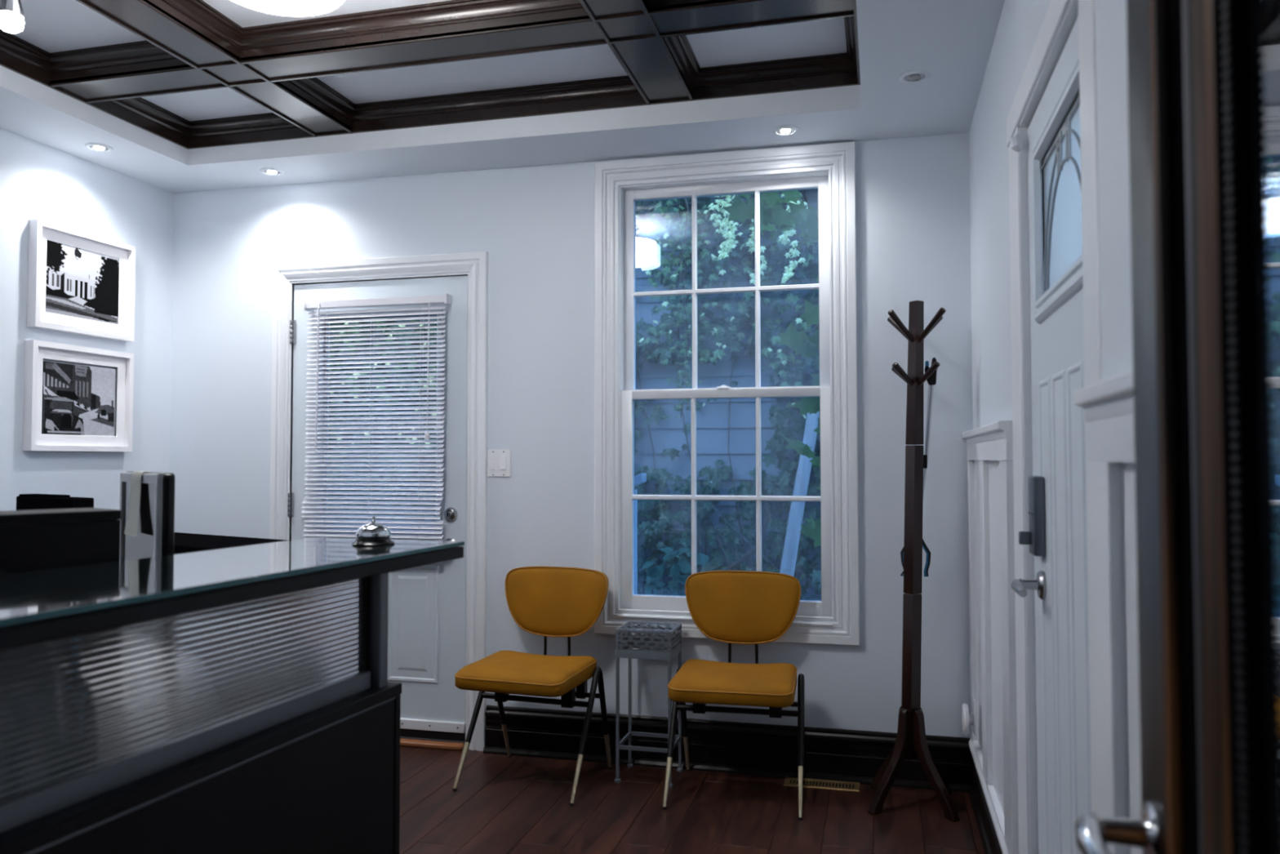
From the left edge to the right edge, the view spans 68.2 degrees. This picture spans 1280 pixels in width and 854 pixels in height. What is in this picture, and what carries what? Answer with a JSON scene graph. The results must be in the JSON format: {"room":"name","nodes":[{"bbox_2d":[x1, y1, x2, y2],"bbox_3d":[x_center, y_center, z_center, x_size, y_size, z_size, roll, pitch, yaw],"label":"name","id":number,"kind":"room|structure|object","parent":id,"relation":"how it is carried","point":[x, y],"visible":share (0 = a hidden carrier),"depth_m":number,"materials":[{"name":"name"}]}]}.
{"room":"office reception area","nodes":[
{"label":"office reception area","id":0,"kind":"room"},
{"bbox_2d":[0,128,173,519],"bbox_3d":[-2.736,-0.036,2.692,0.150,2.720,3.664,-1,-2,14],"label":"wall","id":1,"kind":"structure","parent":0,"point":[38,180],"depth_m":3.97,"materials":[{"name":"white paint"}]},
{"bbox_2d":[22,339,133,451],"bbox_3d":[-2.322,-0.116,3.931,0.041,0.433,0.512,-1,-2,14],"label":"picture frame","id":2,"kind":"object","parent":1,"relation":"attached to","point":[68,407],"visible":1,"depth_m":3.90,"materials":[{"name":"white wood"}]},
{"bbox_2d":[41,360,115,435],"bbox_3d":[-2.328,-0.110,3.924,0.001,0.294,0.372,-1,-2,14],"label":"print","id":3,"kind":"object","parent":2,"relation":"attached to","point":[77,399],"depth_m":3.91},
{"bbox_2d":[26,218,135,342],"bbox_3d":[-2.322,-0.597,3.950,0.041,0.423,0.505,-1,-2,14],"label":"picture frame","id":4,"kind":"object","parent":1,"relation":"attached to","point":[73,274],"visible":1,"depth_m":3.92,"materials":[{"name":"white wood"}]},
{"bbox_2d":[45,240,118,324],"bbox_3d":[-2.326,-0.597,3.947,0.001,0.292,0.373,-1,-2,14],"label":"print","id":5,"kind":"object","parent":4,"relation":"attached to","point":[81,283],"depth_m":3.94},
{"bbox_2d":[0,0,1004,193],"bbox_3d":[-0.911,-1.352,2.355,3.878,0.377,3.824,-1,-2,14],"label":"ceiling","id":6,"kind":"structure","parent":0,"point":[186,95],"depth_m":3.38,"materials":[{"name":"white paint"}]},
{"bbox_2d":[0,0,24,33],"bbox_3d":[-1.629,-1.140,2.446,0.090,0.235,0.090,-1,-2,14],"label":"pendant lamp","id":7,"kind":"object","parent":6,"relation":"hanging from","point":[11,13],"visible":1,"depth_m":2.42,"materials":[{"name":"white glass"}]},
{"bbox_2d":[84,142,113,151],"bbox_3d":[-2.187,-1.126,3.819,0.100,0.010,0.100,-1,-2,14],"label":"recessed light","id":8,"kind":"object","parent":6,"relation":"in","point":[92,146],"visible":1,"depth_m":3.81,"materials":[{"name":"white"}]},
{"bbox_2d":[259,167,284,175],"bbox_3d":[-1.609,-1.113,4.132,0.100,0.010,0.100,-1,-2,14],"label":"recessed light","id":9,"kind":"object","parent":6,"relation":"in","point":[270,171],"visible":1,"depth_m":4.12,"materials":[{"name":"white"}]},
{"bbox_2d":[231,0,344,16],"bbox_3d":[-0.931,-1.237,2.421,0.340,0.226,0.340,-1,-2,14],"label":"drum ceiling light","id":10,"kind":"object","parent":6,"relation":"attached to","point":[281,7],"visible":1,"depth_m":2.52,"materials":[{"name":"white glass"}]},
{"bbox_2d":[772,125,799,135],"bbox_3d":[0.552,-1.121,3.584,0.100,0.010,0.100,-1,-2,14],"label":"recessed light","id":11,"kind":"object","parent":6,"relation":"in","point":[782,130],"visible":1,"depth_m":3.57,"materials":[{"name":"white"}]},
{"bbox_2d":[898,70,930,84],"bbox_3d":[0.893,-1.137,3.076,0.100,0.010,0.100,-1,-2,14],"label":"recessed light","id":12,"kind":"object","parent":6,"relation":"in","point":[912,77],"visible":1,"depth_m":3.07,"materials":[{"name":"white metal"}]},
{"bbox_2d":[169,133,973,737],"bbox_3d":[-0.458,0.009,4.085,3.878,2.720,0.160,-1,-2,14],"label":"wall","id":13,"kind":"structure","parent":0,"point":[535,224],"depth_m":3.98,"materials":[{"name":"white paint"}]},
{"bbox_2d":[269,251,488,751],"bbox_3d":[-1.152,0.313,4.219,1.053,2.123,0.223,-1,-2,14],"label":"door","id":14,"kind":"structure","parent":13,"relation":"in","point":[437,612],"depth_m":4.11,"materials":[{"name":"white wood"}]},
{"bbox_2d":[301,293,451,562],"bbox_3d":[-1.167,0.006,4.146,0.704,1.156,0.064,-1,-2,14],"label":"window blind","id":15,"kind":"object","parent":14,"relation":"attached to","point":[446,299],"visible":0.88,"depth_m":4.14,"materials":[{"name":"white plastic"}]},
{"bbox_2d":[487,449,511,476],"bbox_3d":[-0.602,0.155,4.027,0.106,0.116,0.013,-1,-2,14],"label":"light switch","id":16,"kind":"object","parent":13,"relation":"attached to","point":[499,461],"visible":1,"depth_m":4.03,"materials":[{"name":"white plastic"}]},
{"bbox_2d":[594,141,859,645],"bbox_3d":[0.348,-0.130,3.868,1.061,1.952,0.192,-1,-2,14],"label":"window","id":17,"kind":"structure","parent":13,"relation":"in","point":[828,168],"depth_m":3.83,"materials":[{"name":"white wood"}]},
{"bbox_2d":[483,704,974,791],"bbox_3d":[0.300,1.264,3.744,1.965,0.188,0.045,-1,-2,14],"label":"baseboard","id":18,"kind":"structure","parent":13,"relation":"attached to","point":[713,745],"depth_m":3.72,"materials":[{"name":"black wood"}]},
{"bbox_2d":[399,745,984,853],"bbox_3d":[-1.145,1.336,1.332,3.878,0.120,5.704,-1,-2,14],"label":"floor","id":19,"kind":"structure","parent":0,"point":[500,803],"depth_m":3.27,"materials":[{"name":"brown wood"}]},
{"bbox_2d":[173,532,288,554],"bbox_3d":[-1.644,0.855,3.167,1.355,0.970,0.317,-1,-2,32],"label":"credenza","id":20,"kind":"object","parent":19,"relation":"on","point":[184,543],"visible":0.02,"depth_m":2.99,"materials":[{"name":"black wood"}]},
{"bbox_2d":[16,493,93,510],"bbox_3d":[-2.082,0.308,3.352,0.400,0.135,0.074,-1,-2,32],"label":"box unit","id":21,"kind":"object","parent":20,"relation":"on","point":[24,501],"visible":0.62,"depth_m":3.31,"materials":[{"name":"black"}]},
{"bbox_2d":[0,537,464,853],"bbox_3d":[-1.182,0.757,1.493,1.159,1.050,1.573,-1,-2,18],"label":"reception desk","id":22,"kind":"object","parent":19,"relation":"on","point":[241,700],"visible":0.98,"depth_m":1.52,"materials":[{"name":"black laminate"}]},
{"bbox_2d":[0,507,121,575],"bbox_3d":[-1.276,0.354,1.567,0.141,0.406,0.723,-2,-3,39],"label":"computer monitor","id":23,"kind":"object","parent":22,"relation":"on","point":[31,540],"visible":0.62,"depth_m":1.73,"materials":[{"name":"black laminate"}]},
{"bbox_2d":[119,471,175,560],"bbox_3d":[-1.121,0.341,2.175,0.200,0.474,0.360,2,-3,-40],"label":"file holder","id":24,"kind":"object","parent":22,"relation":"on","point":[156,524],"visible":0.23,"depth_m":2.08,"materials":[{"name":"black"}]},
{"bbox_2d":[124,471,146,537],"bbox_3d":[-1.146,0.174,2.158,0.031,0.144,0.120,2,-3,-40],"label":"paper note","id":25,"kind":"object","parent":24,"relation":"attached to","point":[131,526],"visible":1,"depth_m":2.15,"materials":[{"name":"beige paper"}]},
{"bbox_2d":[0,546,463,650],"bbox_3d":[-0.813,0.251,1.388,0.377,0.024,1.573,-1,-2,18],"label":"countertop","id":26,"kind":"structure","parent":22,"relation":"on","point":[15,635],"depth_m":1.34,"materials":[{"name":"black glass"}]},
{"bbox_2d":[351,515,395,546],"bbox_3d":[-0.564,0.218,2.000,0.088,0.060,0.088,-1,-2,14],"label":"bell","id":27,"kind":"object","parent":22,"relation":"on","point":[373,534],"visible":1,"depth_m":1.97,"materials":[{"name":"silver metal"}]},
{"bbox_2d":[452,565,611,804],"bbox_3d":[-0.406,0.960,3.628,0.487,0.796,0.510,-1,-2,19],"label":"upholstered chair","id":28,"kind":"object","parent":19,"relation":"on","point":[545,601],"visible":1,"depth_m":3.69,"materials":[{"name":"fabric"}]},
{"bbox_2d":[614,621,683,787],"bbox_3d":[0.036,1.066,3.674,0.230,0.578,0.209,-1,-2,14],"label":"side table","id":29,"kind":"object","parent":19,"relation":"on","point":[673,646],"visible":1,"depth_m":3.61,"materials":[{"name":"grey metal"}]},
{"bbox_2d":[662,570,804,819],"bbox_3d":[0.356,0.954,3.472,0.487,0.796,0.510,0,-2,12],"label":"upholstered chair","id":30,"kind":"object","parent":19,"relation":"on","point":[755,607],"visible":1,"depth_m":3.62,"materials":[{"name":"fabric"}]},
{"bbox_2d":[783,776,860,791],"bbox_3d":[0.687,1.349,3.570,0.280,0.005,0.096,-1,-2,14],"label":"floor vent","id":31,"kind":"object","parent":19,"relation":"in","point":[788,781],"visible":0.89,"depth_m":3.56,"materials":[{"name":"gold metal"}]},
{"bbox_2d":[867,300,959,821],"bbox_3d":[0.972,0.444,3.409,0.304,1.802,0.296,-1,-2,14],"label":"coat rack","id":32,"kind":"object","parent":19,"relation":"on","point":[910,743],"visible":1,"depth_m":3.39,"materials":[{"name":"brown wood"}]},
{"bbox_2d":[900,357,937,576],"bbox_3d":[1.024,0.147,3.473,0.137,0.805,0.021,-1,-2,14],"label":"tool","id":33,"kind":"object","parent":32,"relation":"hanging from","point":[931,380],"visible":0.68,"depth_m":3.46,"materials":[{"name":"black metal"}]},
{"bbox_2d":[968,0,1279,522],"bbox_3d":[0.864,-0.071,1.777,0.177,2.720,3.664,-1,-2,14],"label":"wall","id":34,"kind":"structure","parent":0,"point":[1020,21],"depth_m":2.09,"materials":[{"name":"white paint"}]},
{"bbox_2d":[968,760,1002,853],"bbox_3d":[1.093,1.242,2.952,0.036,0.175,1.099,-1,-2,14],"label":"baseboard","id":35,"kind":"structure","parent":34,"relation":"attached to","point":[990,843],"depth_m":3.11,"materials":[{"name":"black wood"}]},
{"bbox_2d":[962,420,1018,853],"bbox_3d":[1.097,0.584,2.994,0.038,1.164,1.151,-1,-2,14],"label":"wainscot","id":36,"kind":"structure","parent":34,"relation":"attached to","point":[990,496],"depth_m":2.88,"materials":[{"name":"white wood"}]},
{"bbox_2d":[961,696,976,736],"bbox_3d":[1.163,1.026,3.345,0.046,0.127,0.110,-1,-2,14],"label":"plug","id":37,"kind":"object","parent":36,"relation":"attached to","point":[967,719],"visible":1,"depth_m":3.31,"materials":[{"name":"white plastic"}]},
{"bbox_2d":[972,696,976,736],"bbox_3d":[1.182,1.023,3.340,0.007,0.120,0.074,-1,-2,14],"label":"outlet plate","id":38,"kind":"object","parent":36,"relation":"attached to","point":[974,703],"depth_m":3.31,"materials":[{"name":"white plastic"}]},
{"bbox_2d":[1006,0,1102,853],"bbox_3d":[0.855,0.233,1.893,0.158,2.120,1.127,-1,-2,14],"label":"door","id":39,"kind":"structure","parent":34,"relation":"in","point":[1052,137],"depth_m":1.97,"materials":[{"name":"white paint"}]},
{"bbox_2d":[1073,369,1142,853],"bbox_3d":[0.600,0.521,1.152,0.038,1.164,0.415,-1,-2,14],"label":"wainscot","id":40,"kind":"structure","parent":34,"relation":"attached to","point":[1108,404],"depth_m":1.24,"materials":[{"name":"white wood"}]},
{"bbox_2d":[1075,0,1279,853],"bbox_3d":[0.386,0.218,0.569,0.120,2.045,0.803,-1,-2,14],"label":"door","id":41,"kind":"structure","parent":34,"relation":"in","point":[1206,423],"depth_m":0.74,"materials":[{"name":"black wood"}]},
{"label":"outside","id":42,"kind":"structure","parent":0,"visible":0},
{"bbox_3d":[0.265,1.797,7.064,15.000,0.150,6.066,-1,-2,14],"label":"ground","id":43,"kind":"structure","parent":42,"visible":0},
{"bbox_2d":[327,189,821,599],"bbox_3d":[-1.125,-0.885,7.584,7.100,5.250,0.322,-1,-2,14],"label":"house","id":44,"kind":"structure","parent":43,"relation":"on","point":[713,420],"depth_m":6.99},
{"bbox_2d":[327,188,821,600],"bbox_3d":[-0.118,-0.531,6.849,5.715,4.515,0.638,-1,-2,14],"label":"ivy cover","id":45,"kind":"object","parent":44,"relation":"attached to","point":[781,363],"visible":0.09,"depth_m":6.78,"materials":[{"name":"green plant"}]},
{"bbox_2d":[635,198,723,419],"bbox_3d":[0.348,-0.891,6.588,0.611,1.720,0.868,-1,-2,14],"label":"vine","id":46,"kind":"object","parent":45,"relation":"hanging from","point":[677,407],"visible":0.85,"depth_m":6.20,"materials":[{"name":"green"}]},
{"bbox_2d":[703,195,742,259],"bbox_3d":[0.645,-1.470,6.427,0.286,0.875,1.070,-1,-2,14],"label":"vine","id":47,"kind":"object","parent":45,"relation":"hanging from","point":[730,243],"visible":0.67,"depth_m":5.93,"materials":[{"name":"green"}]},
{"bbox_2d":[746,218,767,284],"bbox_3d":[0.854,-1.293,6.420,0.152,0.829,0.970,-1,-2,14],"label":"vine","id":48,"kind":"object","parent":45,"relation":"hanging from","point":[750,243],"visible":0.44,"depth_m":5.97,"materials":[{"name":"green plant"}]},
{"bbox_2d":[778,190,807,283],"bbox_3d":[1.045,-1.241,6.163,0.189,0.850,1.368,-1,-2,14],"label":"vine","id":49,"kind":"object","parent":45,"relation":"hanging from","point":[784,238],"visible":0.6,"depth_m":5.53,"materials":[{"name":"green plant"}]},
{"bbox_2d":[662,441,777,568],"bbox_3d":[0.398,0.458,6.222,0.179,0.801,1.702,1,-2,-22],"label":"wire","id":50,"kind":"object","parent":44,"relation":"attached to","point":[662,442],"visible":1,"depth_m":5.94,"materials":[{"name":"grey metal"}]},
{"bbox_2d":[634,472,646,594],"bbox_3d":[-0.069,0.941,4.828,0.190,1.409,0.100,-1,-2,14],"label":"railing post","id":51,"kind":"object","parent":43,"relation":"on","point":[640,478],"visible":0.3,"depth_m":4.81,"materials":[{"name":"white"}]},
{"bbox_2d":[640,546,709,595],"bbox_3d":[0.140,1.107,4.583,0.425,1.061,0.279,-1,-2,14],"label":"leafy shrub","id":52,"kind":"object","parent":43,"relation":"on","point":[654,574],"visible":0.41,"depth_m":4.61,"materials":[{"name":"green plant"}]},
{"bbox_2d":[689,501,771,571],"bbox_3d":[0.506,1.035,5.292,0.475,1.254,0.053,-1,-2,22],"label":"bare branch","id":53,"kind":"object","parent":43,"relation":"on","point":[737,562],"visible":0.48,"depth_m":5.25,"materials":[{"name":"brown"}]},
{"bbox_2d":[722,190,821,547],"bbox_3d":[0.708,0.208,4.235,0.646,2.832,0.305,-1,-2,14],"label":"climbing vine","id":54,"kind":"object","parent":43,"relation":"on","point":[771,210],"visible":0.29,"depth_m":4.24,"materials":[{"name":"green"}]},
{"bbox_2d":[779,410,819,576],"bbox_3d":[0.873,0.734,5.517,0.476,1.887,0.093,1,-2,-29],"label":"leaning pole","id":55,"kind":"object","parent":43,"relation":"on","point":[792,537],"visible":0.55,"depth_m":5.53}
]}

